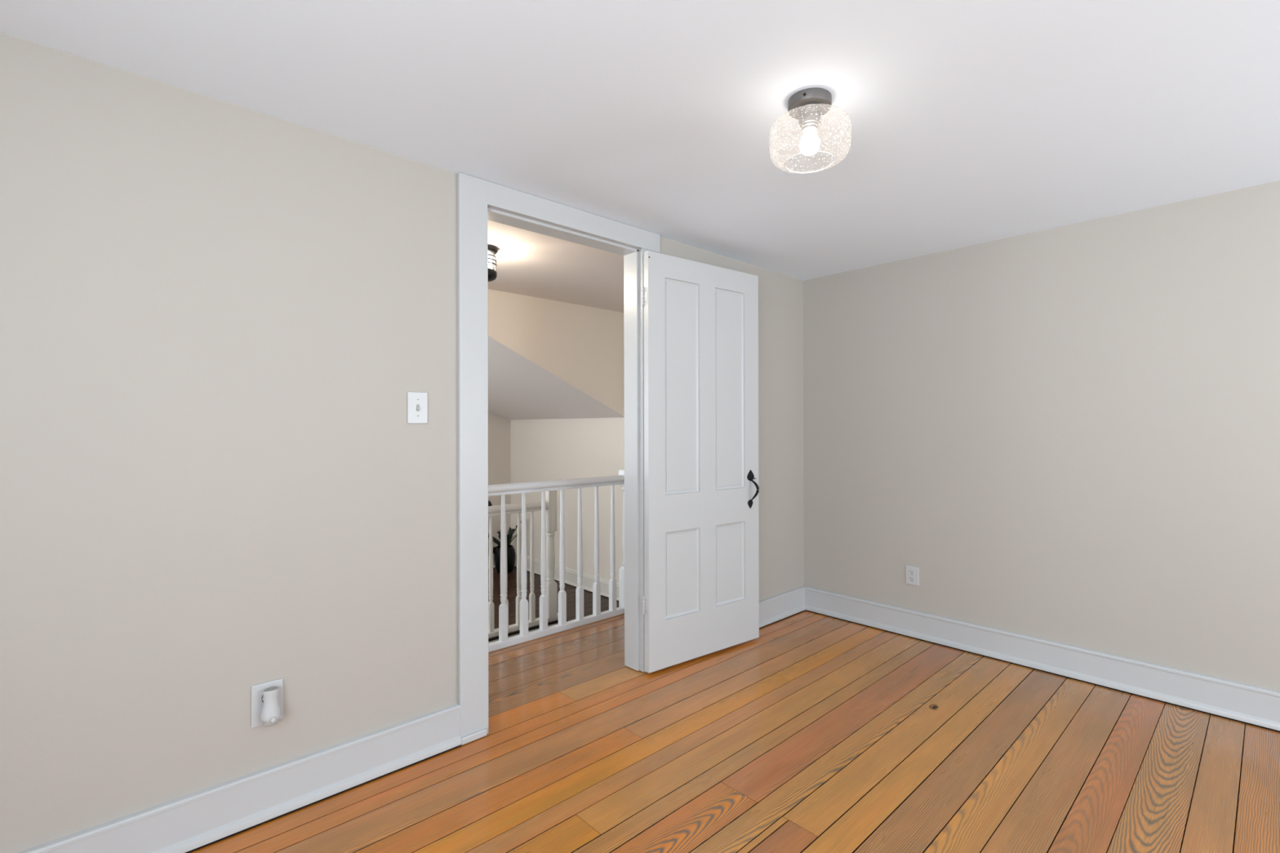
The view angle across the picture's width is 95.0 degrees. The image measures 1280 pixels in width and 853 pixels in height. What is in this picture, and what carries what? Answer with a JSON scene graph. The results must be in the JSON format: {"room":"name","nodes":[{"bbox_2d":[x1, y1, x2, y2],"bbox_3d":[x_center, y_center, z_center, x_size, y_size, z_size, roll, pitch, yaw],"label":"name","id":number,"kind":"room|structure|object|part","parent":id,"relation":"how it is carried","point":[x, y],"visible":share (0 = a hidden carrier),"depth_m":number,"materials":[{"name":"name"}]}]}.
{"room":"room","nodes":[
{"label":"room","id":0,"kind":"room"},
{"bbox_2d":[0,31,804,852],"bbox_3d":[-0.662,0.076,2.393,4.900,2.300,0.110,0,0,-43],"label":"wall","id":1,"kind":"structure","parent":0,"point":[219,319],"depth_m":1.74,"materials":[{"name":"beige paint"}]},
{"bbox_2d":[17,703,461,852],"bbox_3d":[-1.516,1.149,1.502,2.236,0.154,0.032,0,0,-43],"label":"baseboard","id":2,"kind":"structure","parent":1,"relation":"attached to","point":[194,821],"depth_m":1.83,"materials":[{"name":"white wood"}]},
{"bbox_2d":[251,678,283,728],"bbox_3d":[-1.168,0.868,1.841,0.087,0.130,0.009,0,0,-43],"label":"wall outlet","id":3,"kind":"object","parent":1,"relation":"attached to","point":[257,704],"visible":0.41,"depth_m":1.82,"materials":[{"name":"grey plastic"}]},
{"bbox_2d":[260,686,282,724],"bbox_3d":[-1.144,0.870,1.820,0.057,0.111,0.047,0,0,-43],"label":"night light","id":4,"kind":"object","parent":3,"relation":"attached to","point":[271,713],"visible":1,"depth_m":1.81,"materials":[{"name":"grey plastic"}]},
{"bbox_2d":[407,391,427,423],"bbox_3d":[-0.817,-0.069,2.163,0.076,0.117,0.018,0,0,-43],"label":"light switch","id":5,"kind":"object","parent":1,"relation":"attached to","point":[417,402],"visible":1,"depth_m":2.16,"materials":[{"name":"grey plastic"}]},
{"bbox_2d":[457,172,660,745],"bbox_3d":[-0.335,0.122,2.673,1.089,2.207,0.146,0,0,-43],"label":"door frame","id":6,"kind":"structure","parent":1,"relation":"attached to","point":[474,194],"depth_m":2.33,"materials":[{"name":"white wood"}]},
{"bbox_2d":[641,250,759,673],"bbox_3d":[0.363,0.172,3.112,0.813,2.074,0.103,0,0,-37],"label":"door","id":7,"kind":"structure","parent":1,"relation":"in","point":[700,597],"depth_m":3.09,"materials":[{"name":"white wood"}]},
{"bbox_3d":[0.625,0.439,3.321,0.040,0.050,0.004,0,0,-37],"label":"plate","id":8,"kind":"part","parent":7,"relation":"part of","materials":[{"name":"black metal"}]},
{"bbox_3d":[0.626,0.276,3.323,0.056,0.062,0.004,0,0,-37],"label":"handle","id":9,"kind":"part","parent":7,"relation":"part of","materials":[{"name":"black metal"}]},
{"bbox_2d":[759,586,805,628],"bbox_3d":[0.609,1.149,3.467,1.375,0.154,0.032,0,0,-43],"label":"baseboard","id":10,"kind":"structure","parent":1,"relation":"attached to","point":[774,609],"depth_m":3.73,"materials":[{"name":"white wood"}]},
{"bbox_2d":[488,410,511,555],"bbox_3d":[-2.998,1.185,4.689,4.590,4.500,0.100,0,0,-43],"label":"wall","id":11,"kind":"structure","parent":0,"point":[499,427],"depth_m":6.05,"materials":[{"name":"beige paint"}]},
{"bbox_2d":[488,554,495,568],"bbox_3d":[-2.921,1.375,4.669,4.276,0.140,0.032,0,0,-43],"label":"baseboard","id":12,"kind":"structure","parent":11,"relation":"attached to","point":[494,566],"depth_m":5.98,"materials":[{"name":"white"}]},
{"bbox_2d":[488,567,618,641],"bbox_3d":[-2.084,1.449,3.776,4.289,0.014,2.480,0,0,-43],"label":"floor","id":13,"kind":"structure","parent":0,"point":[512,589],"depth_m":4.89,"materials":[{"name":"brown wood"}]},
{"bbox_2d":[488,521,521,573],"bbox_3d":[-1.368,1.177,5.840,0.434,0.534,0.258,0,0,27],"label":"potted plant","id":14,"kind":"object","parent":13,"relation":"on","point":[510,549],"visible":0.63,"depth_m":5.77,"materials":[{"name":"black plant"}]},
{"bbox_3d":[-1.343,1.318,5.831,0.208,0.252,0.208,0,0,-43],"label":"pot","id":15,"kind":"part","parent":14,"relation":"part of","materials":[{"name":"black ceramic"}]},
{"bbox_2d":[488,490,558,638],"bbox_3d":[-1.948,0.936,3.168,3.665,1.008,0.086,0,0,-43],"label":"balustrade","id":16,"kind":"object","parent":13,"relation":"on","point":[550,495],"visible":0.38,"depth_m":4.23,"materials":[{"name":"white wood"}]},
{"bbox_3d":[-1.989,0.579,3.131,3.555,0.066,0.056,0,0,-43],"label":"handrail","id":17,"kind":"part","parent":16,"relation":"part of","materials":[{"name":"white wood"}]},
{"bbox_3d":[-1.949,1.423,3.169,3.665,0.034,0.055,0,0,-43],"label":"rail","id":18,"kind":"part","parent":16,"relation":"part of","materials":[{"name":"white wood"}]},
{"bbox_3d":[-0.666,0.921,4.355,0.086,0.978,0.086,0,0,-43],"label":"newel post","id":19,"kind":"part","parent":16,"relation":"part of","materials":[{"name":"white wood"}]},
{"bbox_2d":[488,622,558,643],"bbox_3d":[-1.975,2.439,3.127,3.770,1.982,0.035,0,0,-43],"label":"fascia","id":20,"kind":"object","parent":13,"relation":"attached to","point":[556,623],"depth_m":4.14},
{"bbox_2d":[488,220,623,312],"bbox_3d":[-1.274,-0.982,2.825,4.590,0.100,1.350,0,0,-43],"label":"ceiling","id":21,"kind":"structure","parent":0,"point":[529,263],"depth_m":3.49,"materials":[{"name":"paint"}]},
{"bbox_2d":[488,244,497,281],"bbox_3d":[-0.814,-0.847,3.064,0.136,0.171,0.136,0,0,-43],"label":"ceiling lamp","id":22,"kind":"object","parent":21,"relation":"attached to","point":[492,251],"visible":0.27,"depth_m":3.04,"materials":[{"name":"black metal"}]},
{"bbox_2d":[488,288,624,416],"bbox_3d":[-1.743,-0.552,3.333,4.390,0.956,0.045,0,0,-43],"label":"wall","id":23,"kind":"structure","parent":0,"point":[582,346],"depth_m":4.42,"materials":[{"name":"beige paint"}]},
{"bbox_2d":[488,336,624,419],"bbox_3d":[-2.350,-0.574,3.988,4.390,1.006,1.820,0,0,-43],"label":"ceiling","id":24,"kind":"structure","parent":0,"point":[519,388],"depth_m":4.83,"materials":[{"name":"paint"}]},
{"bbox_2d":[510,417,624,582],"bbox_3d":[-0.274,1.181,5.050,0.100,4.500,3.270,0,0,-43],"label":"wall","id":25,"kind":"structure","parent":0,"point":[548,449],"depth_m":5.33,"materials":[{"name":"beige paint"}]},
{"bbox_2d":[514,552,618,601],"bbox_3d":[-0.522,1.371,5.222,0.032,0.140,2.480,0,0,-43],"label":"baseboard","id":26,"kind":"structure","parent":25,"relation":"attached to","point":[571,575],"depth_m":5.28,"materials":[{"name":"white wood"}]},
{"bbox_2d":[0,0,1279,280],"bbox_3d":[0.867,-1.038,0.740,4.900,0.100,4.400,0,0,-43],"label":"ceiling","id":27,"kind":"structure","parent":0,"point":[972,122],"depth_m":1.72,"materials":[{"name":"white paint"}]},
{"bbox_2d":[768,87,851,173],"bbox_3d":[0.511,-0.890,1.768,0.237,0.192,0.237,0,0,-43],"label":"ceiling lamp","id":28,"kind":"object","parent":27,"relation":"attached to","point":[807,105],"visible":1,"depth_m":1.74,"materials":[{"name":"clear glass"}]},
{"bbox_2d":[798,106,820,133],"bbox_3d":[0.511,-0.922,1.768,0.063,0.060,0.063,0,0,-43],"label":"socket","id":29,"kind":"object","parent":28,"relation":"attached to","point":[807,117],"depth_m":1.75,"materials":[{"name":"grey"}]},
{"bbox_3d":[0.511,-0.857,1.768,0.059,0.077,0.059,0,0,-43],"label":"bulb","id":30,"kind":"part","parent":28,"relation":"part of","materials":[{"name":"white glass"}]},
{"bbox_2d":[190,610,1279,852],"bbox_3d":[0.573,1.227,1.058,4.700,0.016,5.118,0,0,-43],"label":"floor","id":31,"kind":"structure","parent":0,"point":[814,733],"depth_m":2.12,"materials":[{"name":"brown wood"}]},
{"bbox_2d":[488,469,624,652],"bbox_3d":[-1.424,0.757,2.652,3.734,0.941,0.080,0,0,-43],"label":"balustrade","id":32,"kind":"object","parent":31,"relation":"on","point":[504,642],"visible":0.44,"depth_m":3.52,"materials":[{"name":"white wood"}]},
{"bbox_3d":[-1.457,1.209,2.622,3.645,0.036,0.043,0,0,-43],"label":"rail","id":33,"kind":"part","parent":32,"relation":"part of","materials":[{"name":"white wood"}]},
{"bbox_3d":[-1.458,0.349,2.623,3.645,0.058,0.058,0,0,-43],"label":"handrail","id":34,"kind":"part","parent":32,"relation":"part of","materials":[{"name":"white wood"}]},
{"bbox_3d":[-0.084,0.756,3.893,0.080,0.941,0.080,0,0,-43],"label":"newel post","id":35,"kind":"part","parent":32,"relation":"part of","materials":[{"name":"white wood"}]},
{"bbox_2d":[803,180,1279,724],"bbox_3d":[2.631,0.119,2.367,0.100,2.400,4.400,0,0,-43],"label":"wall","id":36,"kind":"structure","parent":0,"point":[1070,433],"depth_m":2.87,"materials":[{"name":"beige paint"}]},
{"bbox_2d":[905,565,919,586],"bbox_3d":[1.585,0.869,3.417,0.009,0.108,0.076,0,0,-43],"label":"wall outlet","id":37,"kind":"object","parent":36,"relation":"attached to","point":[912,573],"visible":1,"depth_m":3.41,"materials":[{"name":"grey plastic"}]},
{"bbox_2d":[909,576,915,582],"bbox_3d":[1.584,0.888,3.416,0.003,0.028,0.033,0,0,-43],"label":"receptacle","id":38,"kind":"object","parent":37,"relation":"attached to","point":[912,579],"depth_m":3.41,"materials":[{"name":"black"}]},
{"bbox_2d":[909,569,915,574],"bbox_3d":[1.584,0.849,3.416,0.003,0.028,0.033,0,0,-43],"label":"receptacle","id":39,"kind":"object","parent":37,"relation":"attached to","point":[911,571],"depth_m":3.41,"materials":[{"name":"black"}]},
{"bbox_2d":[804,586,1279,732],"bbox_3d":[2.551,1.142,2.357,0.032,0.154,4.300,0,0,-43],"label":"baseboard","id":40,"kind":"structure","parent":36,"relation":"attached to","point":[1256,706],"depth_m":2.84,"materials":[{"name":"white wood"}]}
]}

